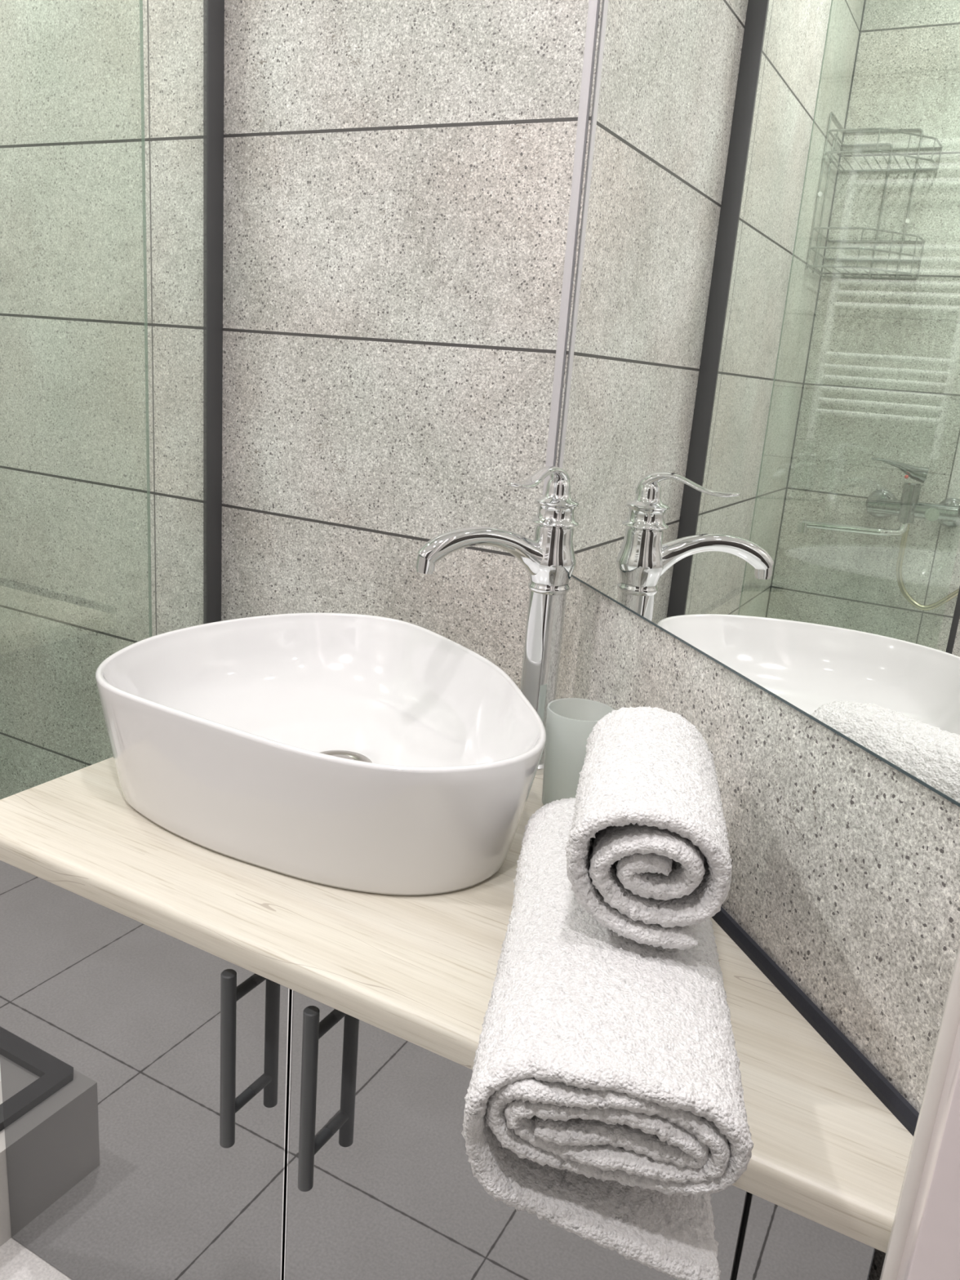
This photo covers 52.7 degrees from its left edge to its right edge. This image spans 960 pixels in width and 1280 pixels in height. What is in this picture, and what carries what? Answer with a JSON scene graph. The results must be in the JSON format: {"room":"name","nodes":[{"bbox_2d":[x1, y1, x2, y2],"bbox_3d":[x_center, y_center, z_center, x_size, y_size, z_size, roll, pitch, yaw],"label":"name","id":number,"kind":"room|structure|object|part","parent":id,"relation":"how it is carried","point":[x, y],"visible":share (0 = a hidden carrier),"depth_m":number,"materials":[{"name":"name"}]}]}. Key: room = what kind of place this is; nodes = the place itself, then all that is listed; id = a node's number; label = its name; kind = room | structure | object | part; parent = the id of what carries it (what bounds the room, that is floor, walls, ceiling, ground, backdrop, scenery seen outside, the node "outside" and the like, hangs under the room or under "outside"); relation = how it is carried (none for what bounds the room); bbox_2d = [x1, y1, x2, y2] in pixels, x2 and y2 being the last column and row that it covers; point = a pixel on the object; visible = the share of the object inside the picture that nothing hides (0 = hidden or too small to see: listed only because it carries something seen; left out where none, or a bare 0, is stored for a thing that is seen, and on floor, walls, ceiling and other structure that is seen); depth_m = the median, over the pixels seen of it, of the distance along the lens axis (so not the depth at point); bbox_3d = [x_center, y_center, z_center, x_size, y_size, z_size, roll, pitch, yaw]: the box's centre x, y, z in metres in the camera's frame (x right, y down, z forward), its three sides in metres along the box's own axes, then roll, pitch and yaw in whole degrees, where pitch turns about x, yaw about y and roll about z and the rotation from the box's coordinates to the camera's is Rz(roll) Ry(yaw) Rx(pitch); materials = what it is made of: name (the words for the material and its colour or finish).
{"room":"bathroom","nodes":[
{"label":"bathroom","id":0,"kind":"room"},
{"bbox_2d":[0,1237,71,1279],"bbox_3d":[-0.575,0.897,0.973,3.072,0.050,1.910,12,17,26],"label":"floor","id":1,"kind":"structure","parent":0,"point":[17,1262],"depth_m":1.24,"materials":[{"name":"tile"}]},
{"bbox_2d":[0,1080,11,1246],"bbox_3d":[-1.053,0.539,1.766,1.297,0.142,0.817,12,17,26],"label":"kerb","id":2,"kind":"object","parent":1,"relation":"on","point":[5,1217],"depth_m":1.25,"materials":[{"name":"tile"}]},
{"bbox_2d":[0,1103,4,1131],"bbox_3d":[-1.056,0.463,1.749,1.256,0.012,0.802,12,17,26],"label":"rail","id":3,"kind":"object","parent":2,"relation":"on","point":[2,1118],"visible":0.02,"depth_m":1.27,"materials":[{"name":"black metal"}]},
{"bbox_2d":[0,860,875,1279],"bbox_3d":[-0.015,0.531,1.249,0.975,0.592,0.711,12,17,26],"label":"vanity cabinet","id":4,"kind":"object","parent":1,"relation":"on","point":[174,1109],"visible":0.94,"depth_m":1.00,"materials":[{"name":"silver metal"}]},
{"bbox_3d":[-0.393,0.543,1.103,0.445,0.587,0.018,12,17,26],"label":"door","id":5,"kind":"part","parent":4,"relation":"part of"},
{"bbox_3d":[-0.238,0.405,0.952,0.015,0.196,0.042,12,17,26],"label":"handle","id":6,"kind":"part","parent":4,"relation":"part of","materials":[{"name":"grey metal"}]},
{"bbox_3d":[-0.152,0.424,0.909,0.015,0.196,0.042,12,17,26],"label":"handle","id":7,"kind":"part","parent":4,"relation":"part of","materials":[{"name":"grey metal"}]},
{"bbox_2d":[0,756,913,1253],"bbox_3d":[0.021,0.234,1.161,0.992,0.029,0.713,12,17,26],"label":"countertop","id":8,"kind":"structure","parent":4,"relation":"on","point":[420,971],"depth_m":0.89,"materials":[{"name":"beige laminate"}]},
{"bbox_2d":[95,612,546,895],"bbox_3d":[-0.156,0.111,1.210,0.575,0.152,0.490,12,17,26],"label":"vessel basin","id":9,"kind":"object","parent":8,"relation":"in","point":[354,752],"visible":1,"depth_m":1.07,"materials":[{"name":"white ceramic"}]},
{"bbox_2d":[415,466,578,774],"bbox_3d":[0.027,-0.014,1.232,0.218,0.411,0.090,-5,18,-31],"label":"faucet","id":10,"kind":"object","parent":8,"relation":"on","point":[549,561],"visible":0.94,"depth_m":1.23,"materials":[{"name":"silver metal"}]},
{"bbox_3d":[0.015,-0.106,1.215,0.194,0.070,0.048,-4,18,-29],"label":"spout","id":11,"kind":"part","parent":10,"relation":"part of","materials":[{"name":"silver metal"}]},
{"bbox_3d":[0.074,-0.195,1.191,0.028,0.035,0.134,14,18,31],"label":"lever","id":12,"kind":"part","parent":10,"relation":"part of","materials":[{"name":"silver metal"}]},
{"bbox_2d":[542,697,613,804],"bbox_3d":[0.120,0.146,1.209,0.085,0.127,0.085,12,17,26],"label":"tumbler","id":13,"kind":"object","parent":8,"relation":"on","point":[570,722],"visible":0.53,"depth_m":1.18,"materials":[{"name":"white glass"}]},
{"bbox_2d":[461,797,753,1279],"bbox_3d":[0.105,0.269,0.809,0.179,0.141,0.465,6,16,7],"label":"folded towel","id":14,"kind":"object","parent":8,"relation":"on","point":[604,1098],"visible":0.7,"depth_m":0.61,"materials":[{"name":"white fabric"}]},
{"bbox_2d":[564,706,732,950],"bbox_3d":[0.141,0.141,0.810,0.122,0.112,0.259,7,16,8],"label":"rolled towel","id":15,"kind":"object","parent":14,"relation":"on","point":[648,857],"visible":1,"depth_m":0.70,"materials":[{"name":"white fabric"}]},
{"bbox_2d":[711,906,919,1136],"bbox_3d":[0.203,0.239,1.112,0.006,0.014,0.872,0,16,-17],"label":"strip","id":16,"kind":"object","parent":8,"relation":"on","point":[861,1066],"depth_m":0.82,"materials":[{"name":"black metal"}]},
{"bbox_3d":[-0.004,0.628,0.908,0.434,0.587,0.018,12,17,26],"label":"door","id":17,"kind":"part","parent":4,"relation":"part of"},
{"bbox_3d":[0.228,0.679,0.791,0.088,0.587,0.018,12,17,26],"label":"door","id":18,"kind":"part","parent":4,"relation":"part of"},
{"bbox_3d":[-1.085,0.573,1.842,1.186,0.030,0.733,12,17,26],"label":"shower tray","id":19,"kind":"object","parent":1,"relation":"on","visible":0},
{"bbox_2d":[139,0,224,637],"bbox_3d":[-0.598,-0.403,1.421,0.056,2.204,0.600,12,17,26],"label":"shower frame","id":20,"kind":"object","parent":19,"relation":"on","point":[213,10],"visible":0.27,"depth_m":1.61,"materials":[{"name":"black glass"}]},
{"bbox_2d":[0,0,602,799],"bbox_3d":[-0.609,-0.597,1.762,1.742,2.394,0.050,12,17,26],"label":"wall","id":21,"kind":"structure","parent":0,"point":[397,174],"depth_m":1.60,"materials":[{"name":"grey stone"}]},
{"bbox_2d":[542,0,598,495],"bbox_3d":[0.149,-0.849,1.252,0.013,1.522,0.004,12,17,26],"label":"trim","id":22,"kind":"structure","parent":21,"relation":"attached to","point":[593,4],"depth_m":1.33,"materials":[{"name":"silver metal"}]},
{"bbox_2d":[553,0,599,466],"bbox_3d":[0.156,-0.848,1.250,0.002,1.522,0.002,12,17,26],"label":"sealant","id":23,"kind":"structure","parent":21,"relation":"attached to","point":[598,2],"depth_m":1.33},
{"bbox_2d":[555,576,959,1279],"bbox_3d":[0.286,-0.296,0.934,0.050,2.394,0.950,0,16,-17],"label":"wall","id":24,"kind":"structure","parent":0,"point":[846,869],"depth_m":0.83,"materials":[{"name":"grey stone"}]},
{"bbox_2d":[557,0,959,807],"bbox_3d":[0.287,-0.712,0.836,0.006,1.501,0.896,0,16,-17],"label":"wall mirror","id":25,"kind":"object","parent":24,"relation":"attached to","point":[759,446],"visible":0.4,"depth_m":0.87,"materials":[{"name":"silver glass"}]},
{"bbox_3d":[0.653,-0.085,0.284,0.690,2.394,0.090,12,17,26],"label":"wall","id":26,"kind":"structure","parent":0,"visible":0},
{"bbox_2d":[896,1020,959,1279],"bbox_3d":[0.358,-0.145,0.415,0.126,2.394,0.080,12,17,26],"label":"door","id":27,"kind":"structure","parent":26,"relation":"in","point":[931,1250],"depth_m":0.54,"materials":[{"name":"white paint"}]},
{"bbox_2d":[879,942,959,1279],"bbox_3d":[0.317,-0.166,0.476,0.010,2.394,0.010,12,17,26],"label":"door frame","id":28,"kind":"structure","parent":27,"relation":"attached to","point":[950,1019],"depth_m":0.60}
]}

